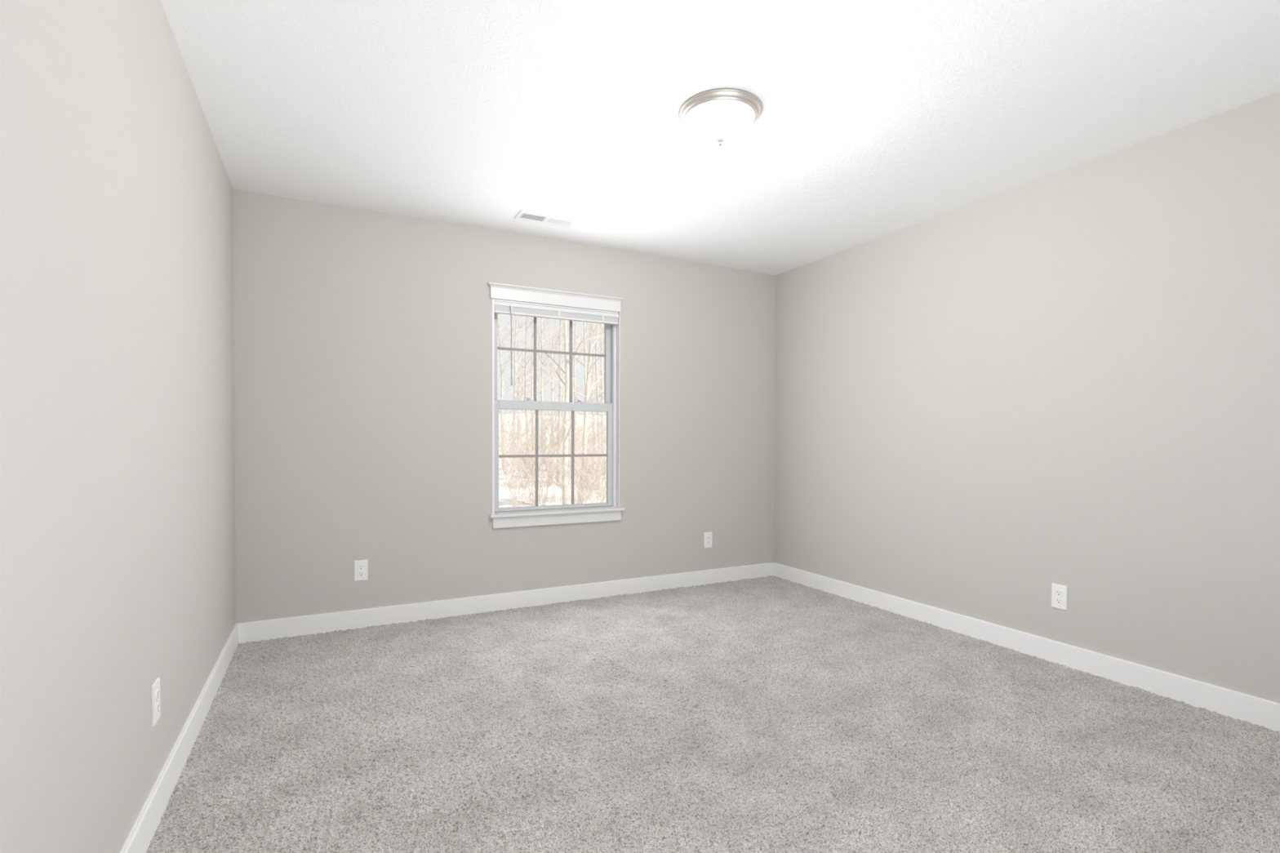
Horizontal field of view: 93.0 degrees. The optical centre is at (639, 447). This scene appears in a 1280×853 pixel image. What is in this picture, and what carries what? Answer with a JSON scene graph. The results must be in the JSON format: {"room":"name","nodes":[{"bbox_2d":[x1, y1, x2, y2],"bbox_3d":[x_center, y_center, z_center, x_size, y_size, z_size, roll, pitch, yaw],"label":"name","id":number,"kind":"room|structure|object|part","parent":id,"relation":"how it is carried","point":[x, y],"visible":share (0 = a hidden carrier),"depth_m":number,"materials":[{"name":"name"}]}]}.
{"room":"empty bedroom","nodes":[
{"label":"empty bedroom","id":0,"kind":"room"},
{"bbox_2d":[0,0,235,852],"bbox_3d":[-1.256,-0.135,1.327,0.120,2.680,4.300,0,1,-27],"label":"wall","id":1,"kind":"structure","parent":0,"point":[117,468],"depth_m":1.37,"materials":[{"name":"grey paint"}]},
{"bbox_2d":[151,676,159,727],"bbox_3d":[-1.407,0.740,1.768,0.008,0.121,0.074,0,1,-27],"label":"electrical outlet","id":2,"kind":"object","parent":1,"relation":"attached to","point":[156,686],"visible":1,"depth_m":1.75,"materials":[{"name":"white plastic"}]},
{"bbox_2d":[155,688,159,701],"bbox_3d":[-1.405,0.721,1.769,0.002,0.028,0.034,0,1,-27],"label":"receptacle","id":3,"kind":"object","parent":2,"relation":"attached to","point":[157,690],"depth_m":1.77,"materials":[{"name":"grey plastic"}]},
{"bbox_2d":[155,702,159,714],"bbox_3d":[-1.405,0.760,1.770,0.002,0.028,0.034,0,1,-27],"label":"receptacle","id":4,"kind":"object","parent":2,"relation":"attached to","point":[157,704],"depth_m":1.77,"materials":[{"name":"grey plastic"}]},
{"bbox_2d":[120,623,238,852],"bbox_3d":[-1.197,1.039,1.367,0.014,0.117,4.286,0,1,-27],"label":"baseboard","id":5,"kind":"structure","parent":1,"relation":"attached to","point":[143,831],"depth_m":1.94,"materials":[{"name":"white paint"}]},
{"bbox_2d":[232,189,775,623],"bbox_3d":[-0.579,-0.171,4.178,3.925,2.680,0.160,0,1,-27],"label":"wall","id":6,"kind":"structure","parent":0,"point":[363,338],"depth_m":3.75,"materials":[{"name":"grey paint"}]},
{"bbox_2d":[354,560,368,581],"bbox_3d":[-1.634,0.721,3.558,0.074,0.121,0.008,0,1,-27],"label":"electrical outlet","id":7,"kind":"object","parent":6,"relation":"attached to","point":[361,566],"visible":1,"depth_m":3.56,"materials":[{"name":"white plastic"}]},
{"bbox_2d":[357,571,364,576],"bbox_3d":[-1.633,0.740,3.555,0.034,0.028,0.002,0,1,-27],"label":"receptacle","id":8,"kind":"object","parent":7,"relation":"attached to","point":[359,573],"depth_m":3.55,"materials":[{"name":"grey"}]},
{"bbox_2d":[357,564,364,569],"bbox_3d":[-1.633,0.701,3.555,0.034,0.028,0.002,0,1,-27],"label":"receptacle","id":9,"kind":"object","parent":7,"relation":"attached to","point":[359,566],"depth_m":3.55,"materials":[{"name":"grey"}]},
{"bbox_2d":[235,562,773,643],"bbox_3d":[-0.542,1.003,4.117,3.685,0.117,0.014,0,1,-27],"label":"baseboard","id":10,"kind":"structure","parent":6,"relation":"attached to","point":[268,629],"depth_m":3.86,"materials":[{"name":"white paint"}]},
{"bbox_2d":[487,282,624,528],"bbox_3d":[-0.574,-0.266,4.151,0.955,1.566,0.190,0,1,-27],"label":"window","id":11,"kind":"structure","parent":6,"relation":"in","point":[526,516],"depth_m":4.14,"materials":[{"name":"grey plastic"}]},
{"bbox_2d":[497,316,604,402],"bbox_3d":[-0.601,-0.613,4.209,0.784,0.598,0.008,0,1,-27],"label":"grille","id":12,"kind":"object","parent":11,"relation":"attached to","point":[535,350],"depth_m":4.23,"materials":[{"name":"grey plastic"}]},
{"bbox_3d":[-0.601,-0.610,4.209,0.854,0.672,0.032,0,1,-27],"label":"sash","id":13,"kind":"part","parent":11,"relation":"part of","materials":[{"name":"clear plastic"}]},
{"bbox_3d":[-0.585,0.055,4.183,0.854,0.736,0.032,0,1,-27],"label":"sash","id":14,"kind":"part","parent":11,"relation":"part of","materials":[{"name":"clear plastic"}]},
{"bbox_2d":[498,409,607,506],"bbox_3d":[-0.585,0.073,4.183,0.784,0.652,0.008,0,1,-27],"label":"grille","id":15,"kind":"object","parent":11,"relation":"attached to","point":[536,455],"depth_m":4.23,"materials":[{"name":"grey plastic"}]},
{"bbox_3d":[-0.547,-0.989,4.082,0.914,0.070,0.018,0,1,-27],"label":"head casing","id":16,"kind":"part","parent":11,"relation":"part of","materials":[{"name":"white wood"}]},
{"bbox_2d":[493,301,618,385],"bbox_3d":[-0.548,-0.673,4.113,0.881,0.540,0.062,0,1,-27],"label":"window blind","id":17,"kind":"object","parent":11,"relation":"attached to","point":[500,307],"visible":0.87,"depth_m":4.08,"materials":[{"name":"white plastic"}]},
{"bbox_3d":[-0.552,-0.878,4.119,0.877,0.012,0.040,0,1,-27],"label":"rail","id":18,"kind":"part","parent":17,"relation":"part of","materials":[{"name":"white plastic"}]},
{"bbox_3d":[-0.552,-0.931,4.119,0.881,0.025,0.042,0,1,-27],"label":"head rail","id":19,"kind":"part","parent":17,"relation":"part of","materials":[{"name":"white plastic"}]},
{"bbox_3d":[-0.571,0.436,4.163,0.944,0.017,0.190,0,1,-27],"label":"sill","id":20,"kind":"part","parent":11,"relation":"part of","materials":[{"name":"white wood"}]},
{"bbox_2d":[703,532,711,548],"bbox_3d":[0.524,0.712,4.662,0.074,0.121,0.008,0,1,-27],"label":"electrical outlet","id":21,"kind":"object","parent":6,"relation":"attached to","point":[707,535],"visible":1,"depth_m":4.66,"materials":[{"name":"white plastic"}]},
{"bbox_2d":[146,575,1279,852],"bbox_3d":[0.437,1.099,2.204,3.657,0.060,4.286,0,1,-27],"label":"floor","id":22,"kind":"structure","parent":0,"point":[771,713],"depth_m":2.24,"materials":[{"name":"grey carpet"}]},
{"bbox_2d":[160,0,1279,275],"bbox_3d":[0.441,-1.421,2.176,3.685,0.120,4.300,0,1,-27],"label":"ceiling","id":23,"kind":"structure","parent":0,"point":[877,118],"depth_m":2.38,"materials":[{"name":"white paint"}]},
{"bbox_2d":[514,209,577,228],"bbox_3d":[-0.567,-1.382,3.680,0.358,0.006,0.158,0,1,-27],"label":"ceiling vent","id":24,"kind":"object","parent":23,"relation":"in","point":[526,215],"visible":1,"depth_m":3.67,"materials":[{"name":"white plastic"}]},
{"bbox_2d":[679,88,762,146],"bbox_3d":[0.327,-1.297,2.472,0.333,0.138,0.333,0,1,-27],"label":"ceiling light","id":25,"kind":"object","parent":23,"relation":"attached to","point":[718,112],"visible":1,"depth_m":2.43,"materials":[{"name":"white glass"}]},
{"bbox_2d":[773,91,1279,702],"bbox_3d":[2.131,-0.148,3.060,0.120,2.680,4.300,0,1,-27],"label":"wall","id":26,"kind":"structure","parent":0,"point":[1070,377],"depth_m":2.98,"materials":[{"name":"grey paint"}]},
{"bbox_2d":[773,562,1279,732],"bbox_3d":[2.071,1.026,3.039,0.014,0.117,4.286,0,1,-27],"label":"baseboard","id":27,"kind":"structure","parent":26,"relation":"attached to","point":[1235,704],"depth_m":2.96,"materials":[{"name":"white paint"}]},
{"bbox_2d":[1051,582,1067,610],"bbox_3d":[2.084,0.742,3.019,0.008,0.121,0.074,0,1,-27],"label":"electrical outlet","id":28,"kind":"object","parent":26,"relation":"attached to","point":[1059,592],"visible":1,"depth_m":3.01,"materials":[{"name":"white plastic"}]},
{"bbox_2d":[1054,597,1062,604],"bbox_3d":[2.081,0.762,3.018,0.002,0.028,0.034,0,1,-27],"label":"receptacle","id":29,"kind":"object","parent":28,"relation":"attached to","point":[1057,600],"depth_m":3.02,"materials":[{"name":"grey plastic"}]},
{"bbox_2d":[1055,589,1062,595],"bbox_3d":[2.082,0.723,3.017,0.002,0.028,0.034,0,1,-27],"label":"receptacle","id":30,"kind":"object","parent":28,"relation":"attached to","point":[1058,592],"depth_m":3.02,"materials":[{"name":"grey plastic"}]},
{"label":"outside","id":31,"kind":"structure","parent":0,"visible":0},
{"bbox_2d":[498,413,606,507],"bbox_3d":[-3.830,-0.620,28.438,64.000,3.820,46.000,0,1,-27],"label":"ground","id":32,"kind":"structure","parent":31,"point":[504,500],"depth_m":15.98,"materials":[{"name":"snow"}]},
{"bbox_2d":[498,373,521,450],"bbox_3d":[-3.755,-0.229,14.263,2.272,2.967,2.014,0,1,22],"label":"thicket","id":33,"kind":"object","parent":32,"relation":"on","point":[501,374],"visible":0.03,"depth_m":14.00,"materials":[{"name":"beige plant"}]},
{"bbox_2d":[497,313,527,469],"bbox_3d":[-4.916,-3.762,20.446,2.341,9.308,3.364,0,1,15],"label":"bare tree","id":34,"kind":"object","parent":32,"relation":"on","point":[498,315],"visible":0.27,"depth_m":20.95,"materials":[{"name":"beige plant"}]},
{"bbox_2d":[497,315,538,454],"bbox_3d":[-5.455,-4.539,25.227,2.574,9.906,2.825,0,1,-7],"label":"bare tree","id":35,"kind":"object","parent":32,"relation":"on","point":[516,324],"visible":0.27,"depth_m":25.24,"materials":[{"name":"beige plant"}]},
{"bbox_2d":[502,314,533,439],"bbox_3d":[-6.374,-4.816,33.105,2.074,8.908,2.757,0,1,-23],"label":"bare tree","id":36,"kind":"object","parent":32,"relation":"on","point":[513,334],"visible":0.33,"depth_m":33.43,"materials":[{"name":"beige plant"}]},
{"bbox_2d":[497,379,554,469],"bbox_3d":[-3.738,-0.610,19.179,2.620,3.188,3.166,0,1,1],"label":"thicket","id":37,"kind":"object","parent":32,"relation":"on","point":[522,380],"visible":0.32,"depth_m":19.15,"materials":[{"name":"beige plant"}]},
{"bbox_2d":[498,395,562,506],"bbox_3d":[-2.799,0.112,13.011,2.265,2.304,3.054,0,1,-27],"label":"thicket","id":38,"kind":"object","parent":32,"relation":"on","point":[510,432],"visible":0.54,"depth_m":12.46,"materials":[{"name":"beige plant"}]},
{"bbox_2d":[498,415,563,506],"bbox_3d":[-2.056,0.325,10.544,1.585,2.002,2.253,0,1,-9],"label":"thicket","id":39,"kind":"object","parent":32,"relation":"on","point":[532,473],"visible":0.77,"depth_m":10.68,"materials":[{"name":"brown plant"}]},
{"bbox_2d":[502,314,564,451],"bbox_3d":[-4.851,-5.311,28.629,3.401,11.156,2.606,0,1,17],"label":"bare tree","id":40,"kind":"object","parent":32,"relation":"on","point":[531,324],"visible":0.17,"depth_m":28.65,"materials":[{"name":"beige plant"}]},
{"bbox_2d":[498,393,570,488],"bbox_3d":[-3.242,-0.116,15.727,2.654,2.616,1.917,0,1,18],"label":"thicket","id":41,"kind":"object","parent":32,"relation":"on","point":[526,428],"visible":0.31,"depth_m":15.64,"materials":[{"name":"beige plant"}]},
{"bbox_2d":[511,373,564,471],"bbox_3d":[-3.330,-0.805,19.703,1.990,3.277,2.378,0,1,-27],"label":"thicket","id":42,"kind":"object","parent":32,"relation":"on","point":[520,374],"visible":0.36,"depth_m":19.64,"materials":[{"name":"beige plant"}]},
{"bbox_2d":[497,317,582,462],"bbox_3d":[-4.106,-5.523,22.330,3.839,12.305,2.982,0,1,-27],"label":"bare tree","id":43,"kind":"object","parent":32,"relation":"on","point":[542,319],"visible":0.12,"depth_m":22.68,"materials":[{"name":"beige plant"}]},
{"bbox_2d":[518,318,563,447],"bbox_3d":[-4.933,-4.860,31.277,2.978,9.768,2.755,0,1,-8],"label":"bare tree","id":44,"kind":"object","parent":32,"relation":"on","point":[552,383],"visible":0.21,"depth_m":31.18,"materials":[{"name":"beige plant"}]},
{"bbox_2d":[497,313,594,479],"bbox_3d":[-3.207,-4.080,18.356,2.958,10.336,2.929,-1,1,-44],"label":"bare tree","id":45,"kind":"object","parent":32,"relation":"on","point":[526,317],"visible":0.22,"depth_m":18.27,"materials":[{"name":"beige plant"}]},
{"bbox_2d":[506,398,591,487],"bbox_3d":[-2.502,-0.091,15.835,2.212,2.568,2.877,0,1,-15],"label":"thicket","id":46,"kind":"object","parent":32,"relation":"on","point":[525,420],"visible":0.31,"depth_m":15.68,"materials":[{"name":"beige plant"}]},
{"bbox_2d":[503,395,598,505],"bbox_3d":[-2.086,0.084,12.944,2.393,2.366,2.105,0,1,6],"label":"thicket","id":47,"kind":"object","parent":32,"relation":"on","point":[555,428],"visible":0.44,"depth_m":12.72,"materials":[{"name":"beige plant"}]},
{"bbox_2d":[497,322,605,503],"bbox_3d":[-1.356,-2.766,12.457,3.016,8.056,2.534,0,1,7],"label":"bare tree","id":48,"kind":"object","parent":32,"relation":"on","point":[587,393],"visible":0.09,"depth_m":12.28,"materials":[{"name":"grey plant"}]},
{"bbox_2d":[514,410,598,505],"bbox_3d":[-1.873,0.171,13.278,1.804,2.298,2.425,0,1,-18],"label":"thicket","id":49,"kind":"object","parent":32,"relation":"on","point":[559,473],"visible":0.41,"depth_m":12.97,"materials":[{"name":"brown plant"}]},
{"bbox_2d":[540,319,573,438],"bbox_3d":[-4.596,-5.176,36.108,2.074,9.797,4.062,0,1,12],"label":"bare tree","id":50,"kind":"object","parent":32,"relation":"on","point":[562,396],"visible":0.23,"depth_m":35.66,"materials":[{"name":"beige plant"}]},
{"bbox_2d":[515,320,604,504],"bbox_3d":[-1.139,-2.353,10.833,2.174,7.545,2.029,1,1,26],"label":"bare tree","id":51,"kind":"object","parent":32,"relation":"on","point":[566,431],"visible":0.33,"depth_m":10.68,"materials":[{"name":"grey plant"}]},
{"bbox_2d":[518,412,606,503],"bbox_3d":[-0.848,0.367,9.705,1.710,1.964,1.716,-1,1,-41],"label":"thicket","id":52,"kind":"object","parent":32,"relation":"on","point":[591,468],"visible":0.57,"depth_m":9.64,"materials":[{"name":"plant"}]},
{"bbox_2d":[528,317,604,482],"bbox_3d":[-2.030,-4.221,17.561,2.484,10.412,2.475,0,1,-27],"label":"bare tree","id":53,"kind":"object","parent":32,"relation":"on","point":[560,391],"visible":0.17,"depth_m":17.43,"materials":[{"name":"beige plant"}]},
{"bbox_2d":[526,426,606,503],"bbox_3d":[-1.077,0.338,11.197,1.708,1.963,1.630,0,1,11],"label":"thicket","id":54,"kind":"object","parent":32,"relation":"on","point":[592,427],"visible":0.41,"depth_m":10.96,"materials":[{"name":"brown plant"}]},
{"bbox_2d":[537,320,600,453],"bbox_3d":[-2.756,-4.818,25.682,4.487,10.793,2.793,0,1,-38],"label":"bare tree","id":55,"kind":"object","parent":32,"relation":"on","point":[575,380],"visible":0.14,"depth_m":25.38,"materials":[{"name":"beige plant"}]},
{"bbox_2d":[538,391,603,486],"bbox_3d":[-1.985,-0.216,16.552,2.361,2.790,2.419,0,1,-18],"label":"thicket","id":56,"kind":"object","parent":32,"relation":"on","point":[576,391],"visible":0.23,"depth_m":16.28,"materials":[{"name":"beige plant"}]},
{"bbox_2d":[539,318,604,468],"bbox_3d":[-1.523,-4.867,20.557,4.027,11.716,2.669,0,1,-30],"label":"bare tree","id":57,"kind":"object","parent":32,"relation":"on","point":[584,348],"visible":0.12,"depth_m":20.26,"materials":[{"name":"beige plant"}]},
{"bbox_2d":[539,417,606,502],"bbox_3d":[-0.773,0.284,11.329,1.964,1.959,1.869,1,1,34],"label":"thicket","id":58,"kind":"object","parent":32,"relation":"on","point":[584,460],"visible":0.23,"depth_m":11.28,"materials":[{"name":"brown plant"}]},
{"bbox_2d":[543,388,606,475],"bbox_3d":[-2.074,-0.486,20.028,2.872,2.945,2.746,0,1,-27],"label":"thicket","id":59,"kind":"object","parent":32,"relation":"on","point":[575,388],"visible":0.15,"depth_m":20.03,"materials":[{"name":"beige plant"}]},
{"bbox_2d":[546,323,605,466],"bbox_3d":[-1.992,-4.594,22.694,2.858,10.910,3.050,0,1,-27],"label":"bare tree","id":60,"kind":"object","parent":32,"relation":"on","point":[601,359],"visible":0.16,"depth_m":22.73,"materials":[{"name":"beige plant"}]},
{"bbox_2d":[549,411,606,502],"bbox_3d":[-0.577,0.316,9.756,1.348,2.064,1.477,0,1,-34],"label":"thicket","id":61,"kind":"object","parent":32,"relation":"on","point":[589,443],"visible":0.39,"depth_m":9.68,"materials":[{"name":"brown plant"}]},
{"bbox_2d":[560,373,606,484],"bbox_3d":[-1.239,-0.444,16.760,2.081,3.241,2.875,0,1,-7],"label":"thicket","id":62,"kind":"object","parent":32,"relation":"on","point":[604,426],"visible":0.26,"depth_m":16.43,"materials":[{"name":"beige plant"}]},
{"bbox_2d":[572,322,604,447],"bbox_3d":[-2.168,-4.202,29.073,3.604,9.376,2.597,0,1,-27],"label":"bare tree","id":63,"kind":"object","parent":32,"relation":"on","point":[593,350],"visible":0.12,"depth_m":29.01,"materials":[{"name":"beige plant"}]},
{"bbox_2d":[573,322,604,489],"bbox_3d":[-1.066,-3.896,15.938,2.478,10.186,3.382,0,1,-37],"label":"bare tree","id":64,"kind":"object","parent":32,"relation":"on","point":[596,348],"visible":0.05,"depth_m":16.11,"materials":[{"name":"beige plant"}]},
{"bbox_2d":[578,411,606,457],"bbox_3d":[-0.395,-0.058,16.015,2.577,2.777,2.206,0,1,13],"label":"thicket","id":65,"kind":"object","parent":32,"relation":"on","point":[595,411],"visible":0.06,"depth_m":15.79,"materials":[{"name":"beige plant"}]},
{"bbox_2d":[581,324,606,432],"bbox_3d":[-1.439,-5.949,33.639,3.455,11.788,3.143,1,1,29],"label":"bare tree","id":66,"kind":"object","parent":32,"relation":"on","point":[591,369],"visible":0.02,"depth_m":33.70,"materials":[{"name":"beige plant"}]}
]}

